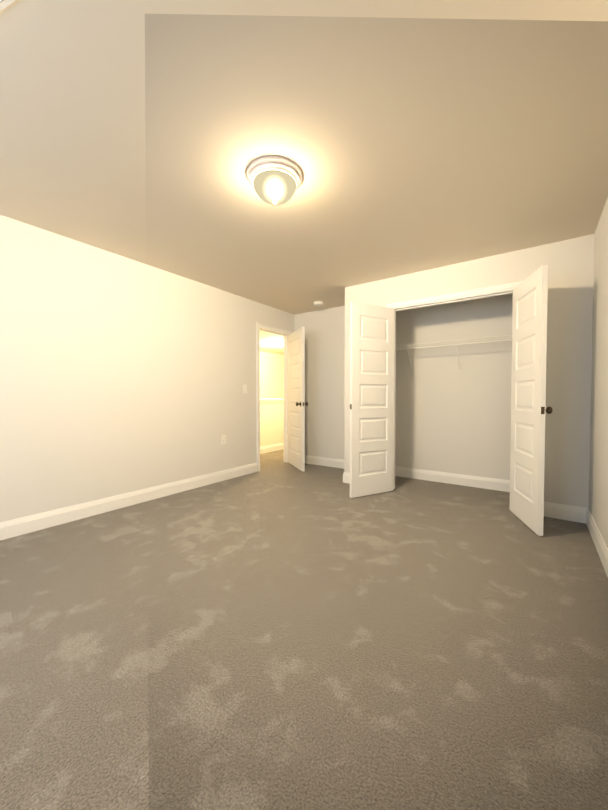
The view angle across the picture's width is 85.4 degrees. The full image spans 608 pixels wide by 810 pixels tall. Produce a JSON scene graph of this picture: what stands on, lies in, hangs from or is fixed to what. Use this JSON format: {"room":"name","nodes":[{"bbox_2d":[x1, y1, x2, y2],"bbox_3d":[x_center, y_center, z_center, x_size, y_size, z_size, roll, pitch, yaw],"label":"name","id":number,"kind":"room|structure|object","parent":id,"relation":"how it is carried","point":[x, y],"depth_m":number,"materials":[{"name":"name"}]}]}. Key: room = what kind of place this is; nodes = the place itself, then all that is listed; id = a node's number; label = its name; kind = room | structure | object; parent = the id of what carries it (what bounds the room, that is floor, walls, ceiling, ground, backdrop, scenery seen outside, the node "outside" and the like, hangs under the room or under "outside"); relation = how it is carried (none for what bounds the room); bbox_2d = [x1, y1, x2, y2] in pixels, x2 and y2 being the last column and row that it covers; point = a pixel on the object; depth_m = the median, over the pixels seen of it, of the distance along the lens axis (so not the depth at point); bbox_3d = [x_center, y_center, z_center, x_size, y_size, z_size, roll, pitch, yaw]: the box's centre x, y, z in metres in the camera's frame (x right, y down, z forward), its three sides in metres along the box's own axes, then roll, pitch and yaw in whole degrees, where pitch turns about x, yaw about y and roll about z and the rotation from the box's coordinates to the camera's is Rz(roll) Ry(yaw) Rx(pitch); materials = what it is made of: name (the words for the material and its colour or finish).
{"room":"empty bedroom","nodes":[
{"label":"empty bedroom","id":0,"kind":"room"},
{"bbox_2d":[0,215,295,521],"bbox_3d":[-0.490,-0.261,5.020,0.115,2.400,10.415,1,2,35],"label":"wall","id":1,"kind":"structure","parent":0,"point":[119,374],"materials":[{"name":"white paint"}]},
{"bbox_2d":[0,462,256,540],"bbox_3d":[-2.021,0.929,2.766,0.016,0.130,4.693,1,2,35],"label":"baseboard","id":2,"kind":"structure","parent":1,"relation":"attached to","point":[25,525],"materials":[{"name":"white paint"}]},
{"bbox_2d":[221,435,225,444],"bbox_3d":[-1.017,0.440,4.181,0.008,0.118,0.073,1,2,35],"label":"electrical outlet plate","id":3,"kind":"object","parent":1,"relation":"attached to","point":[223,439],"depth_m":4.17,"materials":[{"name":"white plastic"}]},
{"bbox_2d":[243,385,246,392],"bbox_3d":[-0.797,-0.218,4.476,0.010,0.118,0.073,1,2,35],"label":"switch plate","id":4,"kind":"object","parent":1,"relation":"attached to","point":[244,388],"depth_m":4.47,"materials":[{"name":"white plastic"}]},
{"bbox_2d":[256,322,291,471],"bbox_3d":[-0.482,-0.118,5.035,0.149,2.113,0.831,1,2,35],"label":"door frame","id":5,"kind":"structure","parent":1,"relation":"attached to","point":[268,327],"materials":[{"name":"white paint"}]},
{"bbox_2d":[288,327,307,470],"bbox_3d":[-0.129,-0.085,4.940,0.588,2.028,0.464,1,2,35],"label":"entry door","id":6,"kind":"structure","parent":1,"relation":"in","point":[296,399],"depth_m":4.84,"materials":[{"name":"white paint"}]},
{"bbox_2d":[260,351,283,397],"bbox_3d":[-2.384,-0.339,8.198,0.115,2.400,7.630,1,2,35],"label":"wall","id":7,"kind":"structure","parent":0,"point":[271,375],"depth_m":10.05,"materials":[{"name":"white paint"}]},
{"bbox_2d":[260,402,283,446],"bbox_3d":[-0.111,0.386,7.223,0.110,1.000,6.396,1,2,35],"label":"wall","id":8,"kind":"structure","parent":0,"point":[271,423],"depth_m":6.39,"materials":[{"name":"white paint"}]},
{"bbox_2d":[260,443,283,453],"bbox_3d":[-0.060,0.821,7.200,0.016,0.130,6.400,1,2,35],"label":"baseboard","id":9,"kind":"structure","parent":8,"relation":"attached to","point":[271,448],"depth_m":6.36,"materials":[{"name":"white paint"}]},
{"bbox_2d":[260,398,283,402],"bbox_3d":[-0.116,-0.109,7.204,0.170,0.079,6.420,1,2,35],"label":"trim","id":10,"kind":"structure","parent":8,"relation":"on","point":[266,400],"depth_m":6.33,"materials":[{"name":"white paint"}]},
{"bbox_2d":[0,449,607,809],"bbox_3d":[-0.304,0.982,4.928,7.489,0.080,10.800,1,2,35],"label":"floor","id":11,"kind":"structure","parent":0,"point":[276,632],"depth_m":1.36,"materials":[{"name":"carpet"}]},
{"bbox_2d":[0,0,607,354],"bbox_3d":[-0.304,-1.498,4.868,7.489,0.080,10.800,1,2,35],"label":"ceiling","id":12,"kind":"structure","parent":0,"point":[409,136],"depth_m":1.66,"materials":[{"name":"beige paint"}]},
{"bbox_2d":[0,0,14,10],"bbox_3d":[-1.104,-1.358,1.051,0.360,0.013,0.200,1,1,21],"label":"ceiling vent","id":13,"kind":"object","parent":12,"relation":"in","point":[4,4],"depth_m":1.11,"materials":[{"name":"white"}]},
{"bbox_2d":[246,156,302,204],"bbox_3d":[-0.177,-1.301,1.997,0.340,0.174,0.340,1,2,35],"label":"flush-mount light","id":14,"kind":"object","parent":12,"relation":"attached to","point":[274,180],"depth_m":1.91,"materials":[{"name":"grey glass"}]},
{"bbox_2d":[314,301,322,305],"bbox_3d":[0.203,-1.434,4.668,0.136,0.037,0.136,1,2,35],"label":"smoke detector","id":15,"kind":"object","parent":12,"relation":"attached to","point":[318,303],"depth_m":4.62,"materials":[{"name":"white plastic"}]},
{"bbox_2d":[296,294,512,479],"bbox_3d":[1.349,-0.246,4.396,3.600,2.400,0.115,1,2,35],"label":"wall","id":16,"kind":"structure","parent":0,"point":[448,419],"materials":[{"name":"white paint"}]},
{"bbox_2d":[305,455,343,468],"bbox_3d":[0.363,0.874,5.027,1.308,0.130,0.038,1,2,35],"label":"baseboard","id":17,"kind":"structure","parent":16,"relation":"attached to","point":[330,462],"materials":[{"name":"white paint"}]},
{"bbox_2d":[395,466,509,491],"bbox_3d":[1.893,0.900,3.963,2.194,0.130,0.016,1,2,35],"label":"baseboard","id":18,"kind":"structure","parent":16,"relation":"attached to","point":[436,476],"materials":[{"name":"white paint"}]},
{"bbox_2d":[396,335,511,372],"bbox_3d":[1.807,-0.571,3.806,2.186,0.340,0.318,1,2,35],"label":"wire shelf","id":19,"kind":"object","parent":16,"relation":"attached to","point":[437,345],"depth_m":3.79,"materials":[{"name":"white metal"}]},
{"bbox_2d":[344,234,593,507],"bbox_3d":[1.646,-0.229,3.686,2.305,2.400,0.704,1,2,35],"label":"wall","id":20,"kind":"structure","parent":0,"point":[570,263],"depth_m":2.86,"materials":[{"name":"white paint"}]},
{"bbox_2d":[344,472,349,483],"bbox_3d":[0.723,0.901,3.926,0.523,0.130,0.016,1,2,35],"label":"baseboard","id":21,"kind":"structure","parent":20,"relation":"attached to","point":[346,475],"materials":[{"name":"white paint"}]},
{"bbox_2d":[350,301,394,497],"bbox_3d":[0.729,-0.051,3.566,0.327,2.028,0.552,1,2,35],"label":"closet door","id":22,"kind":"structure","parent":20,"relation":"in","point":[372,337],"depth_m":3.52,"materials":[{"name":"white paint"}]},
{"bbox_2d":[394,290,512,487],"bbox_3d":[1.508,-0.055,3.426,1.216,2.066,0.115,1,2,35],"label":"door frame","id":23,"kind":"structure","parent":20,"relation":"attached to","point":[456,300],"depth_m":3.55,"materials":[{"name":"white paint"}]},
{"bbox_2d":[387,281,522,307],"bbox_3d":[1.470,-0.077,3.372,1.310,2.113,0.018,1,2,35],"label":"trim","id":24,"kind":"structure","parent":20,"relation":"attached to","point":[477,291],"depth_m":3.30,"materials":[{"name":"white paint"}]},
{"bbox_2d":[509,265,552,535],"bbox_3d":[1.882,-0.032,2.744,0.292,2.028,0.567,1,2,35],"label":"closet door","id":25,"kind":"structure","parent":20,"relation":"in","point":[528,379],"depth_m":2.66,"materials":[{"name":"white paint"}]},
{"bbox_2d":[544,502,583,522],"bbox_3d":[2.178,0.926,2.901,0.416,0.130,0.016,1,2,35],"label":"baseboard","id":26,"kind":"structure","parent":20,"relation":"attached to","point":[552,510],"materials":[{"name":"white paint"}]},
{"bbox_2d":[589,197,607,547],"bbox_3d":[1.230,-0.163,0.996,0.115,2.400,5.814,1,2,35],"label":"wall","id":27,"kind":"structure","parent":0,"point":[598,465],"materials":[{"name":"white paint"}]},
{"bbox_2d":[584,508,607,576],"bbox_3d":[0.975,0.978,0.772,0.016,0.130,4.884,1,2,35],"label":"baseboard","id":28,"kind":"structure","parent":27,"relation":"attached to","point":[602,550],"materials":[{"name":"white paint"}]}
]}

